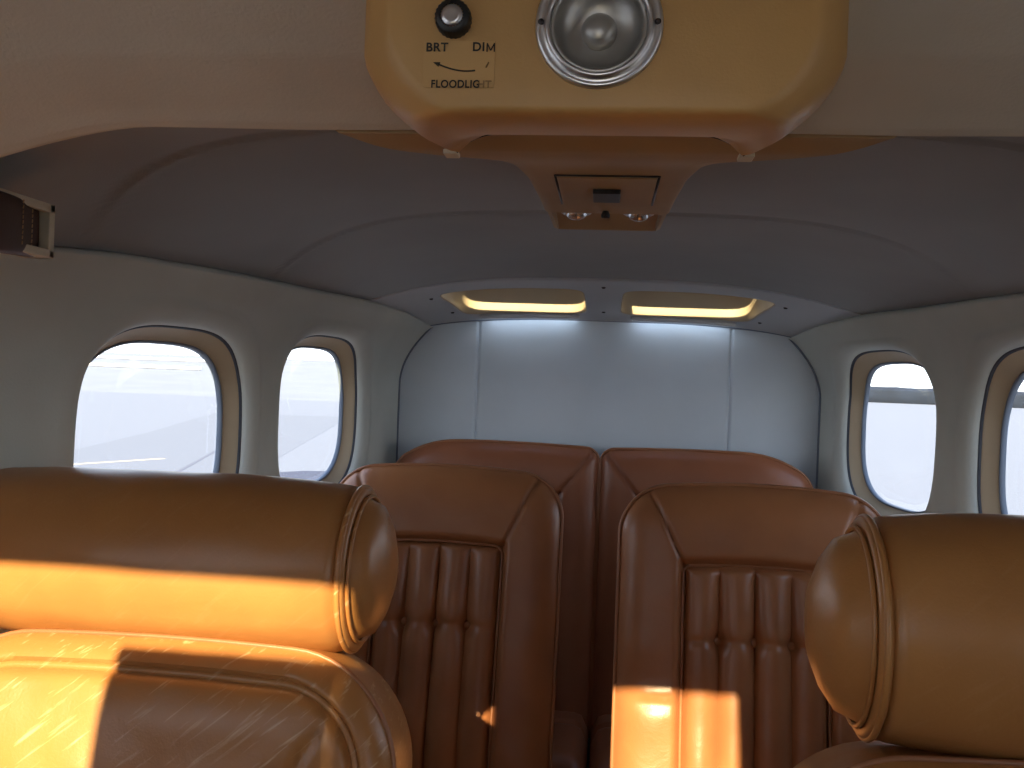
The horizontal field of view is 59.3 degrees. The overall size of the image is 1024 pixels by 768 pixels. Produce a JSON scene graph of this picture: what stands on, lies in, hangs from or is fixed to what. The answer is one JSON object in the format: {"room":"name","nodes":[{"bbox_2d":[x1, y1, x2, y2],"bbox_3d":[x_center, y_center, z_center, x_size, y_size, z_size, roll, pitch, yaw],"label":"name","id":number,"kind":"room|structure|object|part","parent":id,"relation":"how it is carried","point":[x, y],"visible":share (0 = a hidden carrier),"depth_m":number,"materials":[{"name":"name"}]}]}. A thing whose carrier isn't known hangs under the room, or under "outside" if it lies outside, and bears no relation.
{"room":"aircraft cabin","nodes":[
{"label":"aircraft cabin","id":0,"kind":"room"},
{"bbox_2d":[0,246,432,633],"bbox_3d":[-0.550,0.374,0.865,0.107,1.264,2.624,2,0,13],"label":"wall","id":1,"kind":"structure","parent":0,"point":[57,313],"depth_m":1.16,"materials":[{"name":"plastic"}]},
{"bbox_2d":[0,188,54,258],"bbox_3d":[-0.494,-0.137,0.751,0.143,0.064,0.192,2,0,6],"label":"strap","id":2,"kind":"object","parent":1,"relation":"attached to","point":[27,224],"visible":1,"depth_m":0.80,"materials":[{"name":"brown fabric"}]},
{"bbox_2d":[90,325,241,473],"bbox_3d":[-0.482,0.076,1.247,0.047,0.334,0.407,2,0,13],"label":"window","id":3,"kind":"structure","parent":1,"relation":"in","point":[220,358],"depth_m":1.40,"materials":[{"name":"grey plastic"}]},
{"bbox_2d":[293,335,356,482],"bbox_3d":[-0.378,0.063,1.734,0.058,0.334,0.400,2,0,13],"label":"window","id":4,"kind":"structure","parent":1,"relation":"in","point":[342,351],"depth_m":1.89,"materials":[{"name":"grey"}]},
{"bbox_2d":[0,0,1023,157],"bbox_3d":[0.029,-0.175,0.216,1.564,0.266,0.836,2,0,6],"label":"ceiling","id":5,"kind":"structure","parent":1,"relation":"attached to","point":[69,69],"depth_m":0.57,"materials":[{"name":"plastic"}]},
{"bbox_2d":[440,288,586,313],"bbox_3d":[-0.015,-0.218,1.893,0.385,0.122,0.416,2,0,6],"label":"ceiling lights","id":6,"kind":"object","parent":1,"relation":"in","point":[500,300],"depth_m":2.06,"materials":[{"name":"plastic"}]},
{"bbox_2d":[370,277,860,315],"bbox_3d":[0.187,-0.173,1.747,0.963,0.064,0.008,2,0,6],"label":"trim","id":7,"kind":"structure","parent":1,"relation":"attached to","point":[531,278],"depth_m":1.74,"materials":[{"name":"plastic"}]},
{"bbox_2d":[0,127,1023,314],"bbox_3d":[0.129,-0.168,1.185,1.348,0.119,1.115,2,0,6],"label":"ceiling","id":8,"kind":"structure","parent":0,"point":[900,222],"depth_m":1.10,"materials":[{"name":"grey fabric"}]},
{"bbox_2d":[336,130,896,230],"bbox_3d":[0.085,-0.197,0.796,0.394,0.086,0.406,2,0,6],"label":"console","id":9,"kind":"object","parent":8,"relation":"attached to","point":[616,183],"visible":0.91,"depth_m":0.67,"materials":[{"name":"orange plastic"}]},
{"bbox_2d":[364,0,848,156],"bbox_3d":[0.053,-0.215,0.535,0.274,0.142,0.134,2,0,6],"label":"console","id":10,"kind":"object","parent":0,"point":[744,75],"visible":1,"depth_m":0.48,"materials":[{"name":"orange plastic"}]},
{"bbox_2d":[398,320,818,767],"bbox_3d":[0.200,0.414,2.090,1.040,1.230,0.015,2,0,6],"label":"wall","id":11,"kind":"structure","parent":0,"point":[598,385],"depth_m":2.08,"materials":[{"name":"plastic"}]},
{"bbox_2d":[479,314,578,318],"bbox_3d":[0.039,-0.154,2.074,0.231,0.017,0.010,2,0,6],"label":"strip","id":12,"kind":"object","parent":11,"relation":"attached to","point":[554,316],"visible":1,"depth_m":2.07,"materials":[{"name":"white plastic"}]},
{"bbox_2d":[396,319,820,488],"bbox_3d":[0.209,0.175,2.084,0.974,0.648,0.005,2,0,6],"label":"trim","id":13,"kind":"structure","parent":11,"relation":"attached to","point":[422,336],"depth_m":2.06,"materials":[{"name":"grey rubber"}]},
{"bbox_2d":[373,277,854,336],"bbox_3d":[0.204,-0.162,1.917,0.963,0.086,0.355,2,0,6],"label":"overhead light panel","id":14,"kind":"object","parent":11,"relation":"attached to","point":[800,316],"depth_m":1.85,"materials":[{"name":"plastic"}]},
{"bbox_2d":[630,317,735,326],"bbox_3d":[0.387,-0.141,2.038,0.236,0.016,0.010,2,0,6],"label":"strip","id":15,"kind":"object","parent":11,"relation":"attached to","point":[652,319],"visible":1,"depth_m":2.03,"materials":[{"name":"white plastic"}]},
{"bbox_2d":[788,293,1023,512],"bbox_3d":[0.685,0.422,0.738,0.107,1.264,2.624,2,0,-1],"label":"wall","id":16,"kind":"structure","parent":0,"point":[958,345],"depth_m":1.46,"materials":[{"name":"plastic"}]},
{"bbox_2d":[620,291,774,321],"bbox_3d":[0.398,-0.203,1.851,0.390,0.120,0.416,2,0,6],"label":"ceiling lights","id":17,"kind":"object","parent":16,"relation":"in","point":[641,303],"depth_m":2.02,"materials":[{"name":"plastic"}]},
{"bbox_2d":[847,350,924,515],"bbox_3d":[0.714,0.097,1.701,0.066,0.342,0.426,2,0,-3],"label":"window","id":18,"kind":"structure","parent":16,"relation":"in","point":[864,365],"depth_m":1.86,"materials":[{"name":"grey"}]},
{"bbox_2d":[977,346,1023,513],"bbox_3d":[0.715,0.112,1.168,0.053,0.350,0.427,2,0,-1],"label":"window","id":19,"kind":"structure","parent":16,"relation":"in","point":[1006,376],"depth_m":1.35,"materials":[{"name":"grey plastic"}]},
{"bbox_3d":[0.038,1.029,0.751,1.420,0.020,2.900,2,0,6],"label":"floor","id":20,"kind":"structure","parent":0,"visible":0},
{"bbox_2d":[0,467,412,767],"bbox_3d":[-0.389,0.542,0.626,0.513,0.901,0.829,2,0,6],"label":"seat","id":21,"kind":"object","parent":20,"relation":"on","point":[155,618],"visible":1,"depth_m":0.85,"materials":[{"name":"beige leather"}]},
{"bbox_3d":[-0.343,0.429,0.865,0.475,0.372,0.216,2,0,6],"label":"backrest","id":22,"kind":"part","parent":21,"relation":"part of","materials":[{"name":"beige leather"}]},
{"bbox_2d":[340,463,563,767],"bbox_3d":[-0.163,0.579,1.437,0.443,0.858,0.724,2,0,6],"label":"seat","id":23,"kind":"object","parent":20,"relation":"on","point":[466,641],"visible":0.68,"depth_m":1.60,"materials":[{"name":"leather"}]},
{"bbox_2d":[396,439,599,767],"bbox_3d":[-0.067,0.570,1.879,0.467,0.889,0.405,2,0,6],"label":"seat","id":24,"kind":"object","parent":20,"relation":"on","point":[572,471],"visible":0.38,"depth_m":1.96,"materials":[{"name":"leather"}]},
{"bbox_2d":[552,710,587,767],"bbox_3d":[-0.079,0.779,1.843,0.460,0.180,0.330,2,0,6],"label":"seat cushion","id":25,"kind":"object","parent":24,"relation":"on","point":[570,734],"depth_m":1.79,"materials":[{"name":"leather"}]},
{"bbox_2d":[589,447,812,767],"bbox_3d":[0.394,0.588,1.832,0.464,0.889,0.405,2,0,6],"label":"seat","id":26,"kind":"object","parent":20,"relation":"on","point":[624,473],"visible":0.23,"depth_m":1.94,"materials":[{"name":"leather"}]},
{"bbox_2d":[589,714,610,767],"bbox_3d":[0.382,0.797,1.796,0.457,0.180,0.330,2,0,6],"label":"seat cushion","id":27,"kind":"object","parent":26,"relation":"on","point":[600,724],"depth_m":1.80,"materials":[{"name":"leather"}]},
{"bbox_2d":[610,482,880,767],"bbox_3d":[0.358,0.597,1.233,0.443,0.864,0.726,2,0,6],"label":"seat","id":28,"kind":"object","parent":20,"relation":"on","point":[712,668],"visible":0.74,"depth_m":1.43,"materials":[{"name":"leather"}]},
{"bbox_2d":[793,513,1023,767],"bbox_3d":[0.409,0.566,0.413,0.526,0.917,0.826,2,0,6],"label":"seat","id":29,"kind":"object","parent":20,"relation":"on","point":[914,623],"visible":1,"depth_m":0.67,"materials":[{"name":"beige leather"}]},
{"bbox_3d":[0.424,0.464,0.658,0.493,0.364,0.215,2,0,6],"label":"backrest","id":30,"kind":"part","parent":29,"relation":"part of","materials":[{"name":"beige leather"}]},
{"label":"outside","id":31,"kind":"structure","parent":0,"visible":0},
{"bbox_2d":[74,391,1023,514],"bbox_3d":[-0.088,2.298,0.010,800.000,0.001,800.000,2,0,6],"label":"ground","id":32,"kind":"structure","parent":31,"point":[900,438],"depth_m":38.78,"materials":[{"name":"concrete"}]},
{"bbox_2d":[74,458,164,464],"bbox_3d":[-9.556,1.848,21.146,0.120,0.028,3.220,2,0,32],"label":"painted line","id":33,"kind":"structure","parent":32,"relation":"on","point":[157,458],"depth_m":21.40,"materials":[{"name":"white paint"}]},
{"bbox_2d":[176,451,214,471],"bbox_3d":[-7.733,1.915,22.013,0.100,0.028,6.442,2,0,-10],"label":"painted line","id":34,"kind":"object","parent":32,"relation":"on","point":[209,454],"visible":0.43,"depth_m":21.82,"materials":[{"name":"grey paint"}]},
{"bbox_2d":[74,413,338,472],"bbox_3d":[-10.412,1.773,31.230,6.910,0.024,33.306,2,0,-6],"label":"pavement patch","id":35,"kind":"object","parent":32,"relation":"on","point":[182,444],"visible":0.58,"depth_m":26.33,"materials":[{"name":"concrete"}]},
{"bbox_2d":[80,352,338,401],"bbox_3d":[-121.799,-5.405,143.289,248.000,5.000,120.000,2,0,6],"label":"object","id":36,"kind":"object","parent":32,"relation":"on","point":[313,380],"visible":0.2,"depth_m":104.55,"materials":[{"name":"white"}]},
{"bbox_2d":[89,355,204,369],"bbox_3d":[-76.058,-4.127,138.559,70.000,1.700,24.800,2,0,6],"label":"kerb","id":37,"kind":"object","parent":36,"relation":"on","point":[99,356],"visible":0.49,"depth_m":124.11,"materials":[{"name":"white paint"}]},
{"bbox_2d":[279,471,324,479],"bbox_3d":[-4.654,2.051,18.025,3.000,0.026,6.900,2,0,6],"label":"band","id":38,"kind":"object","parent":32,"relation":"on","point":[309,475],"visible":0.12,"depth_m":20.10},
{"bbox_2d":[868,386,1023,407],"bbox_3d":[225.335,7.612,236.072,440.000,4.828,12.000,2,0,6],"label":"treeline","id":39,"kind":"object","parent":32,"relation":"on","point":[876,394],"visible":0.16,"depth_m":243.73,"materials":[{"name":"grey"}]}
]}

